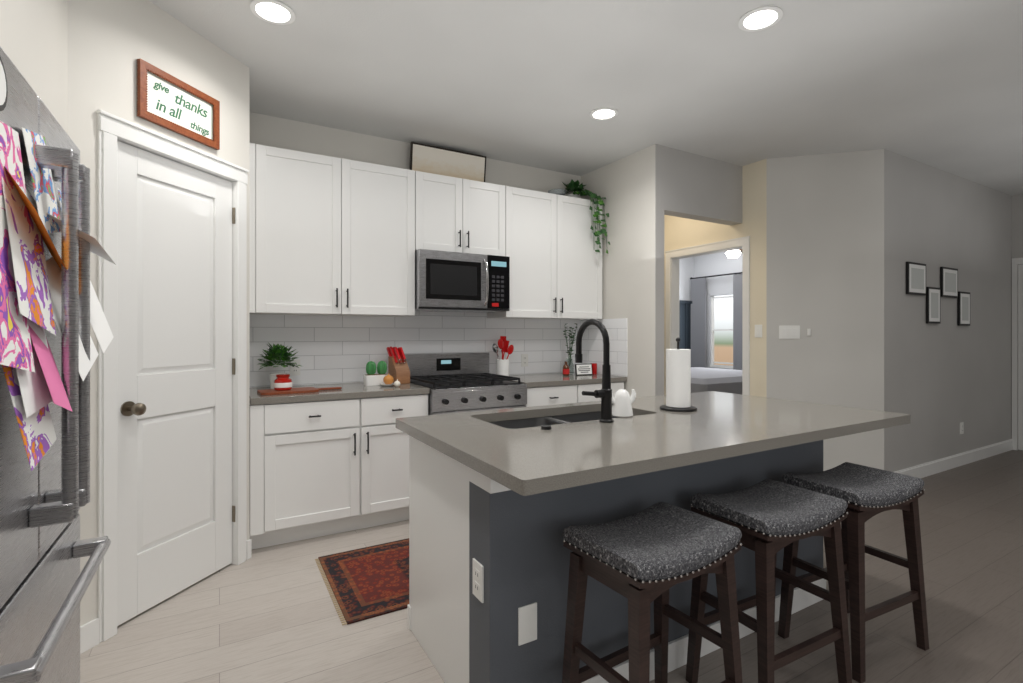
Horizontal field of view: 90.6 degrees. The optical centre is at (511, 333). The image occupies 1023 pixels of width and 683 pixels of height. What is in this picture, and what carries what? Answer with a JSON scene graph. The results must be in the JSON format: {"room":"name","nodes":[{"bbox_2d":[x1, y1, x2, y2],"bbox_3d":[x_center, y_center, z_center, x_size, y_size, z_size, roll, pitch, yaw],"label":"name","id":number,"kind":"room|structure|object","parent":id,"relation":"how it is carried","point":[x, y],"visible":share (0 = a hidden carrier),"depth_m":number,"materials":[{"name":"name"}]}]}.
{"room":"kitchen","nodes":[
{"label":"kitchen","id":0,"kind":"room"},
{"bbox_2d":[0,0,67,133],"bbox_3d":[-1.949,-0.120,1.536,0.800,2.820,0.890,0,0,-30],"label":"wall","id":1,"kind":"structure","parent":0,"point":[34,40],"depth_m":1.71,"materials":[{"name":"beige paint"}]},
{"bbox_2d":[68,0,249,625],"bbox_3d":[-1.691,-0.120,2.474,0.120,2.820,0.948,0,0,15],"label":"wall","id":2,"kind":"structure","parent":0,"point":[110,42],"depth_m":2.23,"materials":[{"name":"beige paint"}]},
{"bbox_2d":[80,539,251,653],"bbox_3d":[-1.626,1.238,2.456,0.014,0.105,0.948,0,0,15],"label":"baseboard","id":3,"kind":"structure","parent":2,"relation":"attached to","point":[89,635],"depth_m":2.07,"materials":[{"name":"white"}]},
{"bbox_2d":[96,109,248,642],"bbox_3d":[-1.669,0.180,2.508,0.144,2.220,0.810,0,0,15],"label":"door frame","id":4,"kind":"structure","parent":2,"relation":"attached to","point":[112,129],"depth_m":2.16,"materials":[{"name":"white wood"}]},
{"bbox_2d":[117,141,234,625],"bbox_3d":[-1.615,0.218,2.497,0.119,2.119,0.661,0,0,15],"label":"pantry door","id":5,"kind":"structure","parent":2,"relation":"in","point":[175,373],"depth_m":2.46,"materials":[{"name":"white paint"}]},
{"bbox_2d":[137,58,219,149],"bbox_3d":[-1.614,-1.102,2.475,0.023,0.256,0.435,0,0,15],"label":"sign","id":6,"kind":"object","parent":2,"relation":"attached to","point":[171,103],"visible":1,"depth_m":2.45,"materials":[{"name":"brown"}]},
{"bbox_2d":[250,112,580,387],"bbox_3d":[-0.609,-0.120,4.255,3.140,2.820,0.120,0,0,-30],"label":"wall","id":7,"kind":"structure","parent":0,"point":[272,131],"depth_m":3.87,"materials":[{"name":"grey paint"}]},
{"bbox_2d":[250,143,425,316],"bbox_3d":[-1.243,-0.665,3.616,1.157,1.070,0.348,0,0,-30],"label":"upper cabinet","id":8,"kind":"object","parent":7,"relation":"attached to","point":[332,236],"depth_m":3.43,"materials":[{"name":"white wood"}]},
{"bbox_2d":[250,311,580,387],"bbox_3d":[-0.577,0.097,4.199,2.896,0.554,0.008,0,0,-30],"label":"tile","id":9,"kind":"structure","parent":7,"relation":"attached to","point":[337,349],"depth_m":3.96,"materials":[{"name":"white tile"}]},
{"bbox_2d":[290,359,299,375],"bbox_3d":[-1.551,0.245,3.627,0.070,0.114,0.008,0,0,-30],"label":"electrical outlet","id":10,"kind":"object","parent":9,"relation":"attached to","point":[294,370],"visible":0.69,"depth_m":3.62,"materials":[{"name":"white plastic"}]},
{"bbox_2d":[521,354,527,366],"bbox_3d":[0.120,0.245,4.592,0.070,0.114,0.008,0,0,-30],"label":"electrical outlet","id":11,"kind":"object","parent":9,"relation":"attached to","point":[524,360],"visible":1,"depth_m":4.59,"materials":[{"name":"white plastic"}]},
{"bbox_2d":[414,235,493,312],"bbox_3d":[-0.519,-0.427,3.962,0.556,0.497,0.472,0,0,-30],"label":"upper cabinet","id":12,"kind":"object","parent":7,"relation":"attached to","point":[451,275],"depth_m":3.81,"materials":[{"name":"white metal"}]},
{"bbox_2d":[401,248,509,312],"bbox_3d":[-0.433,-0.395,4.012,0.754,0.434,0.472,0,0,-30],"label":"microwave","id":13,"kind":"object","parent":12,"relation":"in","point":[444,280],"depth_m":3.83,"materials":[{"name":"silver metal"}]},
{"bbox_2d":[426,173,509,246],"bbox_3d":[-0.464,-0.908,4.066,0.762,0.585,0.348,0,0,-30],"label":"upper cabinet","id":14,"kind":"object","parent":7,"relation":"attached to","point":[473,211],"depth_m":3.93,"materials":[{"name":"white wood"}]},
{"bbox_2d":[409,142,486,181],"bbox_3d":[-0.512,-1.351,4.146,0.660,0.300,0.057,0,0,-30],"label":"framed picture","id":15,"kind":"object","parent":14,"relation":"on","point":[442,161],"visible":0.64,"depth_m":4.12,"materials":[{"name":"black"}]},
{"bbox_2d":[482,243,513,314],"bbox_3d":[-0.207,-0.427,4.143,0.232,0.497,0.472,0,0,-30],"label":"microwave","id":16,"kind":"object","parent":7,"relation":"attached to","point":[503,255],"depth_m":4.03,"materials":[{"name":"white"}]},
{"bbox_2d":[487,187,601,319],"bbox_3d":[0.279,-0.665,4.494,1.073,1.070,0.348,0,0,-30],"label":"upper cabinet","id":17,"kind":"object","parent":7,"relation":"attached to","point":[558,268],"depth_m":4.35,"materials":[{"name":"white wood"}]},
{"bbox_2d":[548,189,566,195],"bbox_3d":[0.409,-1.236,4.532,0.170,0.070,0.170,0,0,-30],"label":"bowl","id":18,"kind":"object","parent":17,"relation":"on","point":[558,191],"visible":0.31,"depth_m":4.46,"materials":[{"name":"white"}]},
{"bbox_2d":[562,180,609,252],"bbox_3d":[0.667,-1.076,4.686,0.290,0.729,0.524,0,0,-39],"label":"potted plant","id":19,"kind":"object","parent":17,"relation":"on","point":[575,186],"visible":0.85,"depth_m":4.55,"materials":[{"name":"green plant"}]},
{"bbox_2d":[80,450,1022,682],"bbox_3d":[1.921,1.340,3.072,9.600,0.100,9.800,0,0,-30],"label":"floor","id":20,"kind":"structure","parent":0,"point":[268,614],"depth_m":2.25,"materials":[{"name":"beige tile"}]},
{"bbox_2d":[0,46,115,682],"bbox_3d":[-1.287,0.390,0.908,0.859,1.800,0.780,0,0,-30],"label":"fridge","id":21,"kind":"object","parent":20,"relation":"on","point":[51,310],"visible":1,"depth_m":1.03,"materials":[{"name":"grey metal"}]},
{"bbox_2d":[250,382,429,549],"bbox_3d":[-1.188,0.833,3.458,1.094,0.915,0.675,0,0,-30],"label":"base cabinet","id":22,"kind":"object","parent":20,"relation":"on","point":[327,462],"visible":0.81,"depth_m":3.16,"materials":[{"name":"white wood"}]},
{"bbox_2d":[250,382,429,405],"bbox_3d":[-1.195,0.395,3.471,1.093,0.040,0.647,0,0,-30],"label":"countertop","id":23,"kind":"structure","parent":22,"relation":"on","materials":[{"name":"grey stone"}]},
{"bbox_2d":[258,343,300,388],"bbox_3d":[-1.562,0.215,3.420,0.281,0.317,0.303,0,0,-30],"label":"potted plant","id":24,"kind":"object","parent":23,"relation":"on","point":[275,353],"visible":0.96,"depth_m":3.38,"materials":[{"name":"green plant"}]},
{"bbox_2d":[257,387,341,394],"bbox_3d":[-1.355,0.367,3.266,0.500,0.014,0.220,0,0,-34],"label":"cutting board","id":25,"kind":"object","parent":23,"relation":"on","point":[291,391],"visible":0.96,"depth_m":3.18,"materials":[{"name":"brown wood"}]},
{"bbox_2d":[274,374,291,390],"bbox_3d":[-1.452,0.309,3.215,0.110,0.099,0.110,0,0,-30],"label":"candle jar","id":26,"kind":"object","parent":25,"relation":"on","point":[282,382],"visible":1,"depth_m":3.18,"materials":[{"name":"red glass"}]},
{"bbox_2d":[363,361,389,385],"bbox_3d":[-0.977,0.287,3.662,0.177,0.174,0.090,0,0,-33],"label":"planter","id":27,"kind":"object","parent":23,"relation":"on","point":[371,378],"visible":0.98,"depth_m":3.62,"materials":[{"name":"white ceramic"}]},
{"bbox_2d":[380,373,393,385],"bbox_3d":[-0.881,0.328,3.596,0.114,0.092,0.114,0,0,-30],"label":"dish","id":28,"kind":"object","parent":23,"relation":"on","point":[388,379],"visible":1,"depth_m":3.58,"materials":[{"name":"white ceramic"}]},
{"bbox_2d":[394,379,399,386],"bbox_3d":[-0.799,0.347,3.534,0.046,0.054,0.046,0,0,-30],"label":"garlic","id":29,"kind":"object","parent":23,"relation":"on","point":[397,383],"visible":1,"depth_m":3.52,"materials":[{"name":"white food"}]},
{"bbox_2d":[387,347,409,383],"bbox_3d":[-0.861,0.237,3.812,0.110,0.273,0.204,0,0,-38],"label":"knife block","id":30,"kind":"object","parent":23,"relation":"on","point":[398,368],"visible":0.98,"depth_m":3.76,"materials":[{"name":"brown wood"}]},
{"bbox_2d":[315,538,408,624],"bbox_3d":[-0.396,1.285,2.866,1.240,0.008,0.760,0,0,-30],"label":"rug","id":31,"kind":"object","parent":20,"relation":"on","point":[365,583],"visible":0.48,"depth_m":2.63,"materials":[{"name":"red fabric"}]},
{"bbox_2d":[404,352,526,414],"bbox_3d":[-0.362,0.728,3.889,0.754,1.125,0.749,0,0,-30],"label":"range","id":32,"kind":"object","parent":20,"relation":"on","point":[460,382],"visible":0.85,"depth_m":3.76,"materials":[{"name":"silver metal"}]},
{"bbox_2d":[509,372,626,406],"bbox_3d":[0.397,0.833,4.374,1.031,0.915,0.675,0,0,-30],"label":"base cabinet","id":33,"kind":"object","parent":20,"relation":"on","point":[550,389],"visible":0.12,"depth_m":4.09,"materials":[{"name":"white wood"}]},
{"bbox_2d":[509,372,626,387],"bbox_3d":[0.390,0.395,4.386,1.031,0.040,0.647,0,0,-30],"label":"countertop","id":34,"kind":"structure","parent":33,"relation":"on","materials":[{"name":"grey stone"}]},
{"bbox_2d":[492,336,513,375],"bbox_3d":[-0.071,0.199,4.312,0.189,0.351,0.112,0,0,-30],"label":"utensil crock","id":35,"kind":"object","parent":34,"relation":"on","point":[502,366],"visible":0.83,"depth_m":4.28,"materials":[{"name":"white ceramic"}]},
{"bbox_2d":[563,361,569,375],"bbox_3d":[0.484,0.311,4.482,0.061,0.126,0.061,0,0,-30],"label":"sauce bottle","id":36,"kind":"object","parent":34,"relation":"on","point":[566,370],"visible":1,"depth_m":4.46,"materials":[{"name":"brown glass"}]},
{"bbox_2d":[563,323,576,373],"bbox_3d":[0.572,0.140,4.668,0.172,0.468,0.169,0,0,-30],"label":"vase","id":37,"kind":"object","parent":34,"relation":"on","point":[570,363],"visible":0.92,"depth_m":4.65,"materials":[{"name":"clear glass"}]},
{"bbox_2d":[575,364,592,374],"bbox_3d":[0.648,0.325,4.539,0.170,0.101,0.030,0,0,-24],"label":"sign","id":38,"kind":"object","parent":34,"relation":"on","point":[583,369],"visible":1,"depth_m":4.53,"materials":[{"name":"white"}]},
{"bbox_2d":[591,363,596,373],"bbox_3d":[0.753,0.324,4.626,0.060,0.100,0.060,0,0,-30],"label":"canister","id":39,"kind":"object","parent":34,"relation":"on","point":[594,368],"visible":0.73,"depth_m":4.60,"materials":[{"name":"red ceramic"}]},
{"bbox_2d":[403,407,887,682],"bbox_3d":[0.628,0.853,2.279,1.954,0.876,1.000,0,0,-30],"label":"kitchen island","id":40,"kind":"object","parent":20,"relation":"on","point":[505,498],"depth_m":1.78,"materials":[{"name":"white"}]},
{"bbox_2d":[473,558,483,602],"bbox_3d":[-0.108,0.790,1.618,0.008,0.114,0.070,0,0,-30],"label":"outlet","id":41,"kind":"object","parent":40,"relation":"attached to","point":[478,580],"visible":1,"depth_m":1.61,"materials":[{"name":"white plastic"}]},
{"bbox_2d":[396,391,910,498],"bbox_3d":[0.667,0.432,2.285,2.100,0.116,1.090,0,0,-30],"label":"island countertop","id":42,"kind":"structure","parent":40,"relation":"on","point":[541,458],"depth_m":1.87,"materials":[{"name":"grey stone"}]},
{"bbox_2d":[575,319,613,422],"bbox_3d":[0.316,0.155,2.196,0.156,0.438,0.237,0,0,-30],"label":"faucet","id":43,"kind":"object","parent":42,"relation":"on","point":[604,393],"visible":1,"depth_m":2.13,"materials":[{"name":"black metal"}]},
{"bbox_2d":[612,389,635,416],"bbox_3d":[0.503,0.314,2.299,0.136,0.121,0.100,0,0,-10],"label":"figurine","id":44,"kind":"object","parent":42,"relation":"on","point":[623,400],"visible":0.9,"depth_m":2.27,"materials":[{"name":"white ceramic"}]},
{"bbox_2d":[660,337,696,411],"bbox_3d":[0.822,0.197,2.495,0.176,0.354,0.176,0,0,-30],"label":"paper towel holder","id":45,"kind":"object","parent":42,"relation":"on","point":[678,379],"visible":1,"depth_m":2.45,"materials":[{"name":"black"}]},
{"bbox_2d":[562,502,742,682],"bbox_3d":[0.431,0.941,1.554,0.470,0.698,0.335,0,0,-33],"label":"stool","id":46,"kind":"object","parent":20,"relation":"on","point":[640,561],"visible":1,"depth_m":1.52,"materials":[{"name":"brown wood"}]},
{"bbox_2d":[686,479,851,682],"bbox_3d":[0.933,0.941,1.844,0.470,0.698,0.335,0,0,-28],"label":"stool","id":47,"kind":"object","parent":20,"relation":"on","point":[769,518],"visible":1,"depth_m":1.79,"materials":[{"name":"brown wood"}]},
{"bbox_2d":[778,462,928,682],"bbox_3d":[1.423,0.941,2.115,0.470,0.698,0.335,0,0,-26],"label":"stool","id":48,"kind":"object","parent":20,"relation":"on","point":[865,493],"visible":0.9,"depth_m":2.06,"materials":[{"name":"brown wood"}]},
{"bbox_2d":[149,0,1022,195],"bbox_3d":[1.921,-1.580,3.072,9.600,0.100,9.800,0,0,-30],"label":"ceiling","id":49,"kind":"structure","parent":0,"point":[937,84],"depth_m":3.00,"materials":[{"name":"paint"}]},
{"bbox_2d":[250,0,294,24],"bbox_3d":[-1.129,-1.523,2.396,0.196,0.010,0.196,0,0,-30],"label":"recessed light","id":50,"kind":"object","parent":49,"relation":"in","point":[276,12],"visible":0.96,"depth_m":2.40,"materials":[{"name":"white paint"}]},
{"bbox_2d":[590,107,617,119],"bbox_3d":[0.640,-1.523,3.511,0.196,0.010,0.196,0,0,-30],"label":"recessed light","id":51,"kind":"object","parent":49,"relation":"in","point":[605,113],"visible":1,"depth_m":3.51,"materials":[{"name":"white paint"}]},
{"bbox_2d":[726,249,741,257],"bbox_3d":[3.074,-1.290,7.079,1.083,0.480,1.035,0,0,-30],"label":"ceiling light","id":52,"kind":"object","parent":49,"relation":"hanging from","point":[733,254],"visible":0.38,"depth_m":6.98,"materials":[{"name":"silver metal"}]},
{"bbox_2d":[738,6,782,31],"bbox_3d":[1.206,-1.523,2.451,0.196,0.010,0.196,0,0,-30],"label":"recessed light","id":53,"kind":"object","parent":49,"relation":"in","point":[760,18],"visible":0.96,"depth_m":2.45,"materials":[{"name":"white paint"}]},
{"bbox_2d":[581,144,654,397],"bbox_3d":[0.962,-0.120,4.534,0.100,2.820,0.970,0,0,-30],"label":"wall","id":54,"kind":"structure","parent":0,"point":[625,186],"depth_m":4.31,"materials":[{"name":"grey paint"}]},
{"bbox_2d":[581,318,626,376],"bbox_3d":[0.837,0.122,4.640,0.008,0.504,0.640,0,0,-30],"label":"tile","id":55,"kind":"structure","parent":54,"relation":"attached to","point":[592,344],"depth_m":4.54,"materials":[{"name":"white tile"}]},
{"bbox_2d":[679,257,693,300],"bbox_3d":[1.945,-0.120,7.901,2.730,2.820,0.100,0,0,-30],"label":"wall","id":56,"kind":"structure","parent":0,"point":[686,269],"depth_m":8.39,"materials":[{"name":"grey paint"}]},
{"bbox_2d":[679,300,691,348],"bbox_3d":[2.022,0.375,7.858,2.820,1.830,0.049,0,0,-30],"label":"wainscot","id":57,"kind":"structure","parent":56,"relation":"attached to","point":[685,323],"depth_m":8.33,"materials":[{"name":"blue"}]},
{"bbox_2d":[655,144,741,395],"bbox_3d":[1.609,-0.120,4.414,1.099,2.820,0.124,0,0,-30],"label":"wall","id":58,"kind":"structure","parent":0,"point":[688,185],"depth_m":4.26,"materials":[{"name":"grey paint"}]},
{"bbox_2d":[664,159,766,396],"bbox_3d":[1.919,-0.120,5.097,0.120,2.820,1.470,0,0,-30],"label":"wall","id":59,"kind":"structure","parent":0,"point":[679,232],"depth_m":4.55,"materials":[{"name":"beige paint"}]},
{"bbox_2d":[665,236,749,394],"bbox_3d":[1.952,0.206,5.021,0.139,2.167,0.993,0,0,-30],"label":"door frame","id":60,"kind":"structure","parent":59,"relation":"attached to","point":[672,257],"depth_m":4.99,"materials":[{"name":"white wood"}]},
{"bbox_2d":[755,325,761,337],"bbox_3d":[2.192,-0.020,4.493,0.009,0.114,0.070,0,0,-30],"label":"switch","id":61,"kind":"object","parent":59,"relation":"attached to","point":[758,330],"visible":1,"depth_m":4.49,"materials":[{"name":"white plastic"}]},
{"bbox_2d":[694,251,741,368],"bbox_3d":[3.986,-0.120,6.995,0.100,2.820,3.710,0,0,-30],"label":"wall","id":62,"kind":"structure","parent":0,"point":[714,264],"depth_m":8.16,"materials":[{"name":"grey paint"}]},
{"bbox_2d":[690,272,741,369],"bbox_3d":[3.336,0.164,7.822,0.060,2.192,1.412,0,0,-30],"label":"curtain","id":63,"kind":"object","parent":62,"relation":"hanging from","point":[698,322],"visible":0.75,"depth_m":8.19,"materials":[{"name":"grey fabric"}]},
{"bbox_2d":[710,295,732,368],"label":"bedroom window","id":64,"kind":"structure","parent":62,"relation":"in","point":[712,336],"depth_m":8.21,"materials":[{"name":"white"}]},
{"bbox_2d":[767,149,883,470],"bbox_3d":[2.680,-0.120,4.373,0.891,2.820,0.120,0,0,15],"label":"wall","id":65,"kind":"structure","parent":0,"point":[825,248],"depth_m":4.30,"materials":[{"name":"grey paint"}]},
{"bbox_2d":[779,326,799,338],"bbox_3d":[2.407,-0.010,4.380,0.162,0.114,0.009,0,0,15],"label":"light switch","id":66,"kind":"object","parent":65,"relation":"attached to","point":[789,332],"visible":1,"depth_m":4.38,"materials":[{"name":"white plastic"}]},
{"bbox_2d":[884,149,1011,471],"bbox_3d":[4.353,-0.120,4.991,2.970,2.820,0.129,0,0,-30],"label":"wall","id":67,"kind":"structure","parent":0,"point":[945,378],"depth_m":4.77,"materials":[{"name":"grey paint"}]},
{"bbox_2d":[906,262,925,295],"bbox_3d":[3.569,-0.480,4.458,0.340,0.280,0.020,0,0,-30],"label":"frame","id":68,"kind":"object","parent":67,"relation":"attached to","point":[915,278],"visible":1,"depth_m":4.43,"materials":[{"name":"black wood"}]},
{"bbox_2d":[926,287,940,323],"bbox_3d":[3.859,-0.255,4.626,0.250,0.330,0.020,0,0,-30],"label":"frame","id":69,"kind":"object","parent":67,"relation":"attached to","point":[933,305],"visible":0.95,"depth_m":4.60,"materials":[{"name":"black"}]},
{"bbox_2d":[940,267,957,297],"bbox_3d":[4.149,-0.480,4.793,0.340,0.280,0.020,0,0,-30],"label":"frame","id":70,"kind":"object","parent":67,"relation":"attached to","point":[949,282],"visible":0.98,"depth_m":4.77,"materials":[{"name":"black"}]},
{"bbox_2d":[895,439,1012,477],"bbox_3d":[4.332,1.232,4.906,2.850,0.117,0.014,0,0,-30],"label":"baseboard","id":71,"kind":"structure","parent":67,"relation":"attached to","point":[941,465],"depth_m":4.87,"materials":[{"name":"white wood"}]},
{"bbox_2d":[957,291,969,325],"bbox_3d":[4.439,-0.240,4.961,0.250,0.330,0.020,0,0,-30],"label":"frame","id":72,"kind":"object","parent":67,"relation":"attached to","point":[963,308],"visible":0.98,"depth_m":4.93,"materials":[{"name":"black"}]},
{"bbox_2d":[1012,194,1022,450],"bbox_3d":[6.937,-0.120,3.364,0.120,2.820,5.290,0,0,-30],"label":"wall","id":73,"kind":"structure","parent":0,"point":[1017,226],"depth_m":5.58,"materials":[{"name":"grey paint"}]},
{"bbox_2d":[1012,257,1022,449],"bbox_3d":[5.815,0.230,5.168,0.016,2.120,1.035,0,0,-30],"label":"door frame","id":74,"kind":"structure","parent":73,"relation":"attached to","point":[1016,262],"depth_m":5.58,"materials":[{"name":"white wood"}]},
{"bbox_2d":[1018,264,1022,449],"bbox_3d":[5.772,0.263,5.157,0.100,2.035,0.912,0,0,-30],"label":"exterior door","id":75,"kind":"structure","parent":73,"relation":"in","point":[1020,357],"depth_m":5.55,"materials":[{"name":"white paint"}]},
{"bbox_3d":[2.829,1.284,6.270,2.630,0.012,3.610,0,0,-30],"label":"floor","id":76,"kind":"structure","parent":0,"visible":0},
{"bbox_2d":[691,367,741,394],"bbox_3d":[2.586,0.904,6.920,1.740,0.748,1.540,0,0,-30],"label":"bed","id":77,"kind":"object","parent":76,"relation":"on","point":[703,379],"visible":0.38,"depth_m":6.08,"materials":[{"name":"grey fabric"}]}
]}

